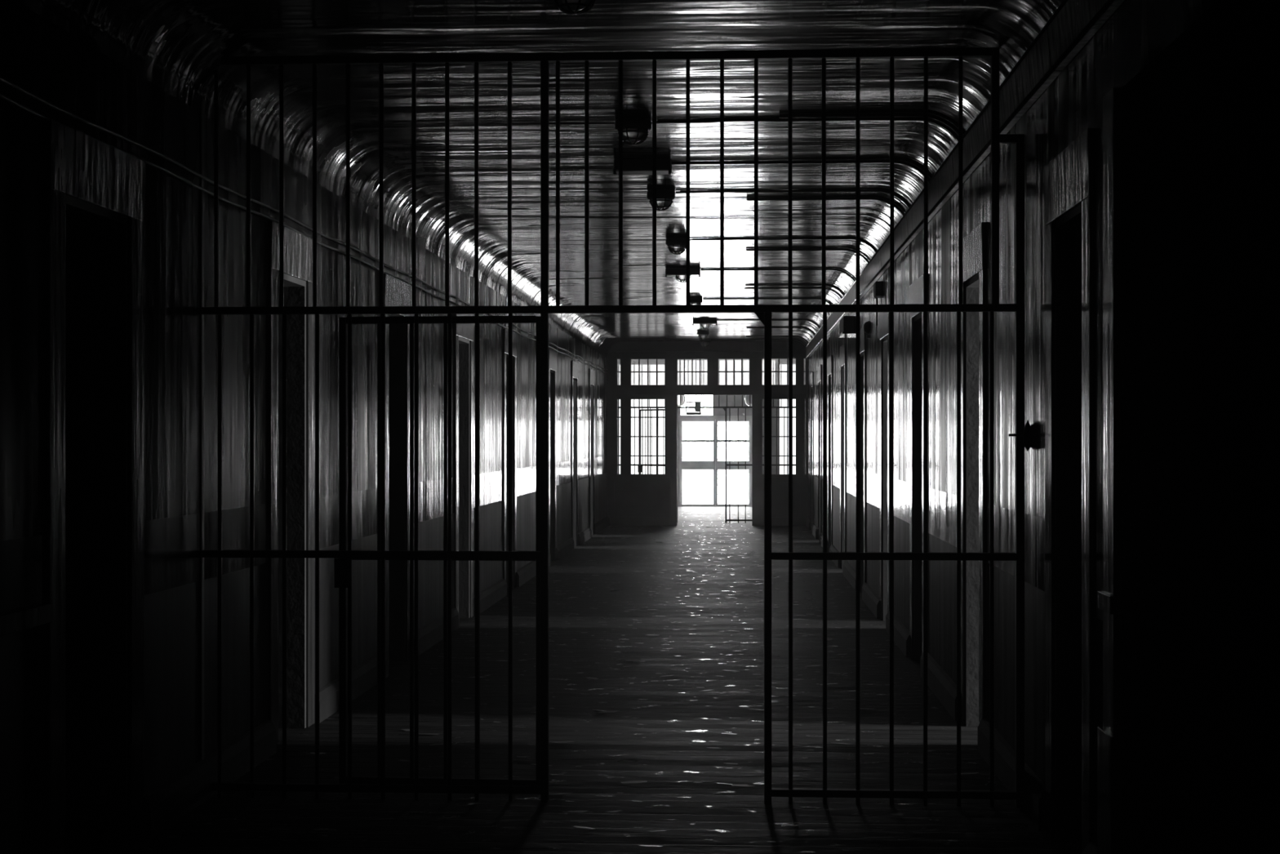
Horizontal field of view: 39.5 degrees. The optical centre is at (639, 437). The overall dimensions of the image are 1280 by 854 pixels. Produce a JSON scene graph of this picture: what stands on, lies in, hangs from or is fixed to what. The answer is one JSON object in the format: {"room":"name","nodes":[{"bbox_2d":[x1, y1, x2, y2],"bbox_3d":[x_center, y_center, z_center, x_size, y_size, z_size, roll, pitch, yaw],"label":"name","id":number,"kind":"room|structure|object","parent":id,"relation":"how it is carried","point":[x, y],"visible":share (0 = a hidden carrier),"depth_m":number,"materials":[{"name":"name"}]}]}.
{"room":"prison interior","nodes":[
{"label":"prison interior","id":0,"kind":"room"},
{"bbox_2d":[0,0,607,853],"bbox_3d":[-1.651,-0.120,16.366,0.340,3.440,34.900,0,0,3],"label":"wall","id":1,"kind":"structure","parent":0,"point":[37,55],"depth_m":7.87,"materials":[{"name":"paint"}]},
{"bbox_2d":[0,603,53,635],"bbox_3d":[-2.229,0.603,2.527,0.030,0.065,7.200,0,0,3],"label":"trim","id":2,"kind":"structure","parent":1,"relation":"attached to","point":[11,622],"depth_m":5.89,"materials":[{"name":"paint"}]},
{"bbox_2d":[45,117,145,853],"bbox_3d":[-2.178,0.250,6.630,0.360,2.700,0.980,0,0,3],"label":"door","id":3,"kind":"structure","parent":1,"relation":"in","point":[95,254],"depth_m":6.94,"materials":[{"name":"paint"}]},
{"bbox_2d":[268,220,315,748],"bbox_3d":[-2.019,0.250,9.516,0.360,2.700,0.940,0,0,3],"label":"door","id":4,"kind":"structure","parent":1,"relation":"in","point":[297,247],"depth_m":9.80,"materials":[{"name":"paint"}]},
{"bbox_2d":[0,75,607,369],"bbox_3d":[-1.513,-1.181,15.607,0.014,0.103,33.200,0,0,3],"label":"cable","id":5,"kind":"object","parent":1,"relation":"attached to","point":[2,79],"visible":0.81,"depth_m":7.66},
{"bbox_2d":[0,93,607,373],"bbox_3d":[-1.513,-1.126,15.607,0.014,0.103,33.200,0,0,3],"label":"cable","id":6,"kind":"object","parent":1,"relation":"attached to","point":[2,96],"visible":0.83,"depth_m":8.29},
{"bbox_2d":[44,515,608,853],"bbox_3d":[-1.500,1.515,15.656,0.040,0.170,33.500,0,0,3],"label":"baseboard","id":7,"kind":"structure","parent":1,"relation":"attached to","point":[166,803],"depth_m":8.69,"materials":[{"name":"paint"}]},
{"bbox_2d":[383,273,411,672],"bbox_3d":[-1.858,0.250,12.436,0.360,2.700,0.970,0,0,3],"label":"door","id":8,"kind":"structure","parent":1,"relation":"in","point":[397,292],"depth_m":12.73,"materials":[{"name":"paint"}]},
{"bbox_2d":[454,313,474,617],"bbox_3d":[-1.691,0.250,15.467,0.360,2.700,1.000,0,0,3],"label":"door","id":9,"kind":"structure","parent":1,"relation":"in","point":[464,348],"depth_m":15.78,"materials":[{"name":"paint"}]},
{"bbox_2d":[502,328,517,588],"bbox_3d":[-1.520,0.250,18.562,0.360,2.700,1.000,0,0,3],"label":"door","id":10,"kind":"structure","parent":1,"relation":"in","point":[505,332],"depth_m":18.88,"materials":[{"name":"paint"}]},
{"bbox_2d":[548,349,556,560],"bbox_3d":[-1.288,0.250,22.765,0.360,2.700,0.920,0,0,3],"label":"door","id":11,"kind":"structure","parent":1,"relation":"in","point":[552,355],"depth_m":23.04,"materials":[{"name":"paint"}]},
{"bbox_2d":[571,360,578,546],"bbox_3d":[-1.114,0.250,25.926,0.360,2.700,0.950,0,0,3],"label":"door","id":12,"kind":"structure","parent":1,"relation":"in","point":[575,366],"depth_m":26.21,"materials":[{"name":"paint"}]},
{"bbox_2d":[588,368,595,534],"bbox_3d":[-0.948,0.250,28.921,0.360,2.700,0.950,0,0,3],"label":"door","id":13,"kind":"structure","parent":1,"relation":"in","point":[591,372],"depth_m":29.21,"materials":[{"name":"paint"}]},
{"bbox_2d":[14,0,1063,358],"bbox_3d":[0.336,-1.590,16.256,3.640,0.300,34.900,0,0,3],"label":"ceiling","id":14,"kind":"structure","parent":0,"point":[178,46],"depth_m":9.28,"materials":[{"name":"paint"}]},
{"bbox_2d":[554,0,595,14],"bbox_3d":[-0.249,-1.671,6.744,0.200,0.139,0.200,0,0,3],"label":"lamp","id":15,"kind":"object","parent":14,"relation":"attached to","point":[571,6],"visible":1,"depth_m":6.72,"materials":[{"name":"metal"}]},
{"bbox_2d":[614,116,651,145],"bbox_3d":[-0.037,-1.671,9.767,0.200,0.139,0.200,0,0,3],"label":"lamp","id":16,"kind":"object","parent":14,"relation":"attached to","point":[635,129],"visible":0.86,"depth_m":9.70,"materials":[{"name":"metal"}]},
{"bbox_2d":[613,159,671,175],"bbox_3d":[0.019,-1.692,11.236,0.360,0.095,0.200,0,0,3],"label":"box","id":17,"kind":"object","parent":14,"relation":"attached to","point":[630,166],"visible":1,"depth_m":11.14,"materials":[{"name":"metal"}]},
{"bbox_2d":[616,168,669,175],"bbox_3d":[0.019,-1.673,11.236,0.330,0.010,0.180,0,0,3],"label":"diffuser","id":18,"kind":"object","parent":17,"relation":"attached to","point":[625,171],"depth_m":11.20,"materials":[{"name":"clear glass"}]},
{"bbox_2d":[646,189,675,210],"bbox_3d":[0.149,-1.671,12.591,0.200,0.139,0.200,0,0,3],"label":"lamp","id":19,"kind":"object","parent":14,"relation":"attached to","point":[664,197],"visible":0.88,"depth_m":12.53,"materials":[{"name":"metal"}]},
{"bbox_2d":[665,237,685,254],"bbox_3d":[0.325,-1.671,15.606,0.200,0.139,0.200,0,0,3],"label":"lamp","id":20,"kind":"object","parent":14,"relation":"attached to","point":[677,245],"visible":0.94,"depth_m":15.54,"materials":[{"name":"metal"}]},
{"bbox_2d":[665,267,700,282],"bbox_3d":[0.444,-1.670,18.404,0.360,0.140,0.200,0,0,3],"label":"box","id":21,"kind":"object","parent":14,"relation":"attached to","point":[679,273],"visible":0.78,"depth_m":18.31,"materials":[{"name":"metal"}]},
{"bbox_2d":[666,274,698,276],"bbox_3d":[0.444,-1.673,18.404,0.330,0.010,0.180,0,0,3],"label":"diffuser","id":22,"kind":"object","parent":21,"relation":"attached to","point":[668,275],"depth_m":18.34,"materials":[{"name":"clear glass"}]},
{"bbox_2d":[689,297,702,305],"bbox_3d":[0.682,-1.671,22.256,0.200,0.139,0.200,0,0,3],"label":"lamp","id":23,"kind":"object","parent":14,"relation":"attached to","point":[693,300],"visible":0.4,"depth_m":22.18,"materials":[{"name":"metal"}]},
{"bbox_2d":[697,330,709,339],"bbox_3d":[1.034,-1.671,29.187,0.200,0.139,0.200,0,0,3],"label":"lamp","id":24,"kind":"object","parent":14,"relation":"attached to","point":[703,335],"visible":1,"depth_m":29.12,"materials":[{"name":"metal"}]},
{"bbox_2d":[693,319,717,328],"bbox_3d":[0.959,-1.670,26.287,0.360,0.140,0.200,0,0,3],"label":"box","id":25,"kind":"object","parent":14,"relation":"attached to","point":[704,323],"visible":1,"depth_m":26.20,"materials":[{"name":"metal"}]},
{"bbox_2d":[693,323,715,324],"bbox_3d":[0.959,-1.673,26.287,0.330,0.010,0.180,0,0,3],"label":"diffuser","id":26,"kind":"object","parent":25,"relation":"attached to","point":[694,323],"depth_m":26.21,"materials":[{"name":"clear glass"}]},
{"bbox_2d":[699,338,711,346],"bbox_3d":[1.157,-1.671,31.584,0.200,0.139,0.200,0,0,3],"label":"lamp","id":27,"kind":"object","parent":14,"relation":"attached to","point":[704,343],"visible":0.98,"depth_m":31.52,"materials":[{"name":"metal"}]},
{"bbox_2d":[711,338,806,347],"bbox_3d":[2.126,-1.620,31.531,1.732,0.240,0.022,0,0,3],"label":"conduit","id":28,"kind":"object","parent":14,"relation":"attached to","point":[711,339],"visible":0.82,"depth_m":31.53,"materials":[{"name":"black metal"}]},
{"bbox_2d":[702,297,831,304],"bbox_3d":[1.632,-1.620,22.204,1.692,0.239,0.020,0,0,3],"label":"conduit","id":29,"kind":"object","parent":14,"relation":"attached to","point":[828,302],"visible":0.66,"depth_m":22.20,"materials":[{"name":"black metal"}]},
{"bbox_2d":[717,319,819,328],"bbox_3d":[1.919,-1.620,26.234,1.562,0.239,0.020,0,0,3],"label":"conduit","id":30,"kind":"object","parent":14,"relation":"attached to","point":[818,326],"visible":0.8,"depth_m":26.24,"materials":[{"name":"black metal"}]},
{"bbox_2d":[746,335,808,343],"bbox_3d":[2.376,-1.620,30.515,1.122,0.240,0.022,0,0,3],"label":"conduit","id":31,"kind":"object","parent":14,"relation":"attached to","point":[746,335],"visible":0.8,"depth_m":30.51,"materials":[{"name":"black metal"}]},
{"bbox_2d":[700,267,854,281],"bbox_3d":[1.444,-1.620,18.348,1.642,0.239,0.020,0,0,3],"label":"conduit","id":32,"kind":"object","parent":14,"relation":"attached to","point":[820,268],"visible":0.81,"depth_m":18.34,"materials":[{"name":"black metal"}]},
{"bbox_2d":[746,326,814,336],"bbox_3d":[2.238,-1.620,28.019,1.122,0.240,0.022,0,0,3],"label":"conduit","id":33,"kind":"object","parent":14,"relation":"attached to","point":[747,326],"visible":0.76,"depth_m":28.01,"materials":[{"name":"black metal"}]},
{"bbox_2d":[689,237,876,252],"bbox_3d":[1.269,-1.621,15.532,1.683,0.237,0.071,0,0,3],"label":"conduit","id":34,"kind":"object","parent":14,"relation":"attached to","point":[728,238],"visible":0.78,"depth_m":15.53,"materials":[{"name":"black metal"}]},
{"bbox_2d":[675,188,910,208],"bbox_3d":[1.097,-1.621,12.517,1.693,0.237,0.067,0,0,3],"label":"conduit","id":35,"kind":"object","parent":14,"relation":"attached to","point":[901,198],"visible":0.81,"depth_m":12.51,"materials":[{"name":"black metal"}]},
{"bbox_2d":[744,287,841,298],"bbox_3d":[1.803,-1.621,20.682,1.182,0.238,0.016,0,0,3],"label":"conduit","id":36,"kind":"object","parent":14,"relation":"attached to","point":[837,294],"visible":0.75,"depth_m":20.68,"materials":[{"name":"black metal"}]},
{"bbox_2d":[745,284,844,295],"bbox_3d":[1.783,-1.620,20.233,1.172,0.239,0.018,0,0,3],"label":"conduit","id":37,"kind":"object","parent":14,"relation":"attached to","point":[838,290],"visible":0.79,"depth_m":20.23,"materials":[{"name":"black metal"}]},
{"bbox_2d":[671,159,930,183],"bbox_3d":[1.033,-1.620,11.180,1.672,0.240,0.022,0,0,3],"label":"conduit","id":38,"kind":"object","parent":14,"relation":"attached to","point":[861,161],"visible":0.8,"depth_m":11.17,"materials":[{"name":"black metal"}]},
{"bbox_2d":[656,116,958,141],"bbox_3d":[0.926,-1.620,9.692,1.723,0.237,0.079,0,0,3],"label":"conduit","id":39,"kind":"object","parent":14,"relation":"attached to","point":[950,130],"visible":0.67,"depth_m":9.69,"materials":[{"name":"black metal"}]},
{"bbox_2d":[746,248,869,264],"bbox_3d":[1.566,-1.620,16.389,1.182,0.240,0.022,0,0,3],"label":"conduit","id":40,"kind":"object","parent":14,"relation":"attached to","point":[747,249],"visible":0.75,"depth_m":16.38,"materials":[{"name":"black metal"}]},
{"bbox_2d":[746,196,904,217],"bbox_3d":[1.368,-1.620,12.894,1.192,0.240,0.022,0,0,3],"label":"conduit","id":41,"kind":"object","parent":14,"relation":"attached to","point":[886,201],"visible":0.72,"depth_m":12.89,"materials":[{"name":"black metal"}]},
{"bbox_2d":[779,111,963,142],"bbox_3d":[1.264,-1.619,9.545,1.032,0.240,0.024,0,0,3],"label":"conduit","id":42,"kind":"object","parent":14,"relation":"attached to","point":[944,121],"visible":0.73,"depth_m":9.54,"materials":[{"name":"black metal"}]},
{"bbox_2d":[65,506,1081,853],"bbox_3d":[0.605,1.660,20.047,17.400,0.120,42.900,0,0,3],"label":"floor","id":43,"kind":"structure","parent":0,"point":[660,724],"depth_m":9.37,"materials":[{"name":"grey wood"}]},
{"bbox_2d":[200,47,1031,807],"bbox_3d":[-0.128,-0.044,7.850,3.697,3.288,0.121,0,0,3],"label":"gate","id":44,"kind":"object","parent":43,"relation":"on","point":[344,557],"visible":0.94,"depth_m":7.83,"materials":[{"name":"black metal"}]},
{"bbox_2d":[267,526,978,853],"bbox_3d":[0.458,1.593,18.199,3.448,0.013,27.431,0,0,3],"label":"flakes","id":45,"kind":"object","parent":43,"relation":"on","point":[733,692],"visible":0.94,"depth_m":9.59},
{"bbox_2d":[617,359,805,523],"bbox_3d":[1.296,-0.044,33.689,3.630,3.288,0.662,0,0,3],"label":"gate","id":46,"kind":"object","parent":43,"relation":"on","point":[634,464],"visible":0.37,"depth_m":33.36,"materials":[{"name":"black metal"}]},
{"bbox_2d":[617,359,795,506],"bbox_3d":[1.701,-0.175,41.269,5.450,3.550,0.200,0,0,3],"label":"wall","id":47,"kind":"structure","parent":0,"point":[722,398],"depth_m":41.13,"materials":[{"name":"paint"}]},
{"bbox_2d":[617,364,664,474],"bbox_3d":[0.098,-0.350,41.357,1.200,2.700,0.060,0,0,3],"label":"window","id":48,"kind":"structure","parent":47,"relation":"in","point":[652,366],"depth_m":41.35,"materials":[{"name":"white glass"}]},
{"bbox_2d":[680,395,713,415],"bbox_3d":[1.316,-0.780,41.290,0.760,0.560,0.060,0,0,3],"label":"window","id":49,"kind":"structure","parent":47,"relation":"in","point":[704,411],"depth_m":41.28,"materials":[{"name":"glass"}]},
{"bbox_2d":[678,415,751,506],"bbox_3d":[1.745,0.550,41.246,1.720,2.100,0.140,0,0,3],"label":"door","id":50,"kind":"structure","parent":47,"relation":"in","point":[696,433],"depth_m":41.23,"materials":[{"name":"grey paint"}]},
{"bbox_2d":[677,359,775,384],"bbox_3d":[1.980,-1.480,41.254,2.310,0.640,0.060,0,0,3],"label":"window","id":51,"kind":"structure","parent":47,"relation":"in","point":[722,362],"depth_m":41.25,"materials":[{"name":"white glass"}]},
{"bbox_2d":[779,364,795,474],"bbox_3d":[3.613,-0.350,41.163,0.820,2.700,0.060,0,0,3],"label":"window","id":52,"kind":"structure","parent":47,"relation":"in","point":[784,366],"depth_m":41.17,"materials":[{"name":"glass"}]},
{"bbox_2d":[607,341,808,525],"bbox_3d":[1.224,-0.095,32.352,3.640,3.390,0.140,0,0,3],"label":"wall","id":53,"kind":"structure","parent":0,"point":[631,499],"depth_m":32.31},
{"bbox_2d":[616,398,621,475],"bbox_3d":[-0.384,-0.013,32.440,0.080,1.385,0.060,0,0,3],"label":"window","id":54,"kind":"structure","parent":53,"relation":"in","point":[616,398],"depth_m":32.41,"materials":[{"name":"clear glass"}]},
{"bbox_2d":[616,358,621,385],"bbox_3d":[-0.384,-1.188,32.440,0.080,0.495,0.060,0,0,3],"label":"window","id":55,"kind":"structure","parent":53,"relation":"in","point":[616,358],"depth_m":32.41,"materials":[{"name":"clear glass"}]},
{"bbox_2d":[630,398,665,475],"bbox_3d":[0.145,-0.013,32.411,0.640,1.385,0.060,0,0,3],"label":"window","id":56,"kind":"structure","parent":53,"relation":"in","point":[638,416],"depth_m":32.39,"materials":[{"name":"clear glass"}]},
{"bbox_2d":[630,358,665,385],"bbox_3d":[0.145,-1.188,32.411,0.640,0.495,0.060,0,0,3],"label":"window","id":57,"kind":"structure","parent":53,"relation":"in","point":[638,371],"depth_m":32.39,"materials":[{"name":"clear glass"}]},
{"bbox_2d":[676,358,707,385],"bbox_3d":[0.949,-1.188,32.367,0.570,0.495,0.060,0,0,3],"label":"window","id":58,"kind":"structure","parent":53,"relation":"in","point":[684,371],"depth_m":32.35,"materials":[{"name":"clear glass"}]},
{"bbox_2d":[607,346,808,524],"bbox_3d":[1.219,-0.030,32.267,3.640,3.220,0.030,0,0,3],"label":"trim","id":59,"kind":"structure","parent":53,"relation":"attached to","point":[666,520],"depth_m":32.28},
{"bbox_2d":[717,358,750,385],"bbox_3d":[1.703,-1.188,32.325,0.580,0.495,0.060,0,0,3],"label":"window","id":60,"kind":"structure","parent":53,"relation":"in","point":[725,371],"depth_m":32.31,"materials":[{"name":"clear glass"}]},
{"bbox_2d":[761,398,796,475],"bbox_3d":[2.517,-0.013,32.280,0.630,1.385,0.060,0,0,3],"label":"window","id":61,"kind":"structure","parent":53,"relation":"in","point":[778,416],"depth_m":32.25,"materials":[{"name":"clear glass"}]},
{"bbox_2d":[761,358,796,385],"bbox_3d":[2.517,-1.188,32.280,0.630,0.495,0.060,0,0,3],"label":"window","id":62,"kind":"structure","parent":53,"relation":"in","point":[778,371],"depth_m":32.26,"materials":[{"name":"clear glass"}]},
{"bbox_2d":[803,398,806,475],"bbox_3d":[2.979,-0.013,32.255,0.055,1.385,0.060,0,0,3],"label":"window","id":63,"kind":"structure","parent":53,"relation":"in","point":[803,398],"depth_m":32.23,"materials":[{"name":"clear glass"}]},
{"bbox_2d":[803,358,806,385],"bbox_3d":[2.979,-1.188,32.255,0.055,0.495,0.060,0,0,3],"label":"window","id":64,"kind":"structure","parent":53,"relation":"in","point":[803,358],"depth_m":32.23,"materials":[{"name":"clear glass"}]},
{"bbox_2d":[808,0,1279,853],"bbox_3d":[2.323,-0.120,16.147,0.340,3.440,34.900,0,0,3],"label":"wall","id":65,"kind":"structure","parent":0,"point":[1175,63],"depth_m":5.85,"materials":[{"name":"paint"}]},
{"bbox_2d":[809,371,813,530],"bbox_3d":[3.095,0.250,30.326,0.360,2.700,1.000,0,0,3],"label":"door","id":66,"kind":"structure","parent":65,"relation":"in","point":[811,375],"depth_m":30.14,"materials":[{"name":"paint"}]},
{"bbox_2d":[817,364,822,539],"bbox_3d":[2.935,0.250,27.430,0.360,2.700,1.000,0,0,3],"label":"door","id":67,"kind":"structure","parent":65,"relation":"in","point":[820,367],"depth_m":27.76,"materials":[{"name":"paint"}]},
{"bbox_2d":[827,355,832,551],"bbox_3d":[2.765,0.250,24.335,0.360,2.700,1.000,0,0,3],"label":"door","id":68,"kind":"structure","parent":65,"relation":"in","point":[829,358],"depth_m":24.66,"materials":[{"name":"paint"}]},
{"bbox_2d":[840,343,846,568],"bbox_3d":[2.599,0.250,21.339,0.360,2.700,1.000,0,0,3],"label":"door","id":69,"kind":"structure","parent":65,"relation":"in","point":[843,348],"depth_m":21.67,"materials":[{"name":"paint"}]},
{"bbox_2d":[838,315,853,337],"bbox_3d":[2.304,-1.232,19.878,0.130,0.195,0.770,0,0,3],"label":"junction box","id":70,"kind":"object","parent":65,"relation":"attached to","point":[846,322],"visible":1,"depth_m":19.50,"materials":[{"name":"metal"}]},
{"bbox_2d":[859,326,866,592],"bbox_3d":[2.419,0.250,18.069,0.360,2.700,0.950,0,0,3],"label":"door","id":71,"kind":"structure","parent":65,"relation":"in","point":[862,334],"depth_m":18.37,"materials":[{"name":"paint"}]},
{"bbox_2d":[863,320,869,337],"bbox_3d":[2.191,-1.042,17.205,0.060,0.165,0.130,0,0,3],"label":"bell","id":72,"kind":"object","parent":65,"relation":"attached to","point":[866,326],"visible":1,"depth_m":17.17,"materials":[{"name":"metal"}]},
{"bbox_2d":[873,280,880,325],"bbox_3d":[2.117,-1.190,15.857,0.060,0.380,0.240,0,0,3],"label":"junction box","id":73,"kind":"object","parent":65,"relation":"attached to","point":[877,285],"visible":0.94,"depth_m":15.75,"materials":[{"name":"metal"}]},
{"bbox_2d":[879,311,889,621],"bbox_3d":[2.262,0.250,15.223,0.360,2.700,0.950,0,0,3],"label":"door","id":74,"kind":"structure","parent":65,"relation":"in","point":[884,317],"depth_m":15.52,"materials":[{"name":"paint"}]},
{"bbox_2d":[909,273,924,660],"bbox_3d":[2.109,0.250,12.453,0.360,2.700,1.000,0,0,3],"label":"door","id":75,"kind":"structure","parent":65,"relation":"in","point":[916,288],"depth_m":12.78,"materials":[{"name":"paint"}]},
{"bbox_2d":[805,516,1097,853],"bbox_3d":[2.095,1.515,15.458,0.040,0.170,33.500,0,0,3],"label":"baseboard","id":76,"kind":"structure","parent":65,"relation":"attached to","point":[1033,788],"depth_m":9.05,"materials":[{"name":"paint"}]},
{"bbox_2d":[804,0,1124,358],"bbox_3d":[2.230,-1.510,18.205,0.066,0.197,27.400,0,0,3],"label":"crown molding","id":77,"kind":"structure","parent":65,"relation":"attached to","point":[1073,23],"depth_m":8.03,"materials":[{"name":"paint"}]},
{"bbox_2d":[960,222,985,726],"bbox_3d":[1.950,0.250,9.562,0.360,2.700,0.950,0,0,3],"label":"door","id":78,"kind":"structure","parent":65,"relation":"in","point":[972,323],"depth_m":9.86,"materials":[{"name":"paint"}]},
{"bbox_2d":[1043,128,1093,853],"bbox_3d":[1.796,0.250,6.781,0.360,2.700,0.920,0,0,3],"label":"door","id":79,"kind":"structure","parent":65,"relation":"in","point":[1068,176],"depth_m":7.07,"materials":[{"name":"paint"}]},
{"bbox_2d":[1097,87,1124,853],"bbox_3d":[1.567,0.225,5.933,0.045,2.750,0.220,0,0,3],"label":"trim","id":80,"kind":"structure","parent":65,"relation":"attached to","point":[1110,740],"depth_m":5.85,"materials":[{"name":"paint"}]},
{"bbox_2d":[1227,48,1279,853],"bbox_3d":[3.583,-0.050,4.134,3.500,3.300,4.050,0,0,3],"label":"wall","id":81,"kind":"structure","parent":0,"point":[1254,97],"depth_m":6.14,"materials":[{"name":"paint"}]},
{"bbox_3d":[1.489,-2.025,37.425,5.450,0.150,7.900,0,0,3],"label":"ceiling","id":82,"kind":"structure","parent":0,"visible":0},
{"bbox_2d":[677,359,685,405],"bbox_3d":[0.858,-1.315,38.611,0.260,1.269,0.260,0,0,3],"label":"globe lamp","id":83,"kind":"object","parent":82,"relation":"hanging from","point":[682,397],"visible":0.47,"depth_m":38.52,"materials":[{"name":"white glass"}]},
{"bbox_2d":[680,359,702,415],"bbox_3d":[1.123,-1.209,38.997,0.470,1.482,0.228,0,0,3],"label":"hanging lantern","id":84,"kind":"object","parent":82,"relation":"hanging from","point":[698,403],"visible":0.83,"depth_m":38.89,"materials":[{"name":"metal"}]},
{"bbox_2d":[744,395,751,405],"bbox_3d":[2.396,-1.315,38.526,0.260,1.269,0.260,0,0,3],"label":"globe lamp","id":85,"kind":"object","parent":82,"relation":"hanging from","point":[747,397],"visible":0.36,"depth_m":38.43,"materials":[{"name":"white glass"}]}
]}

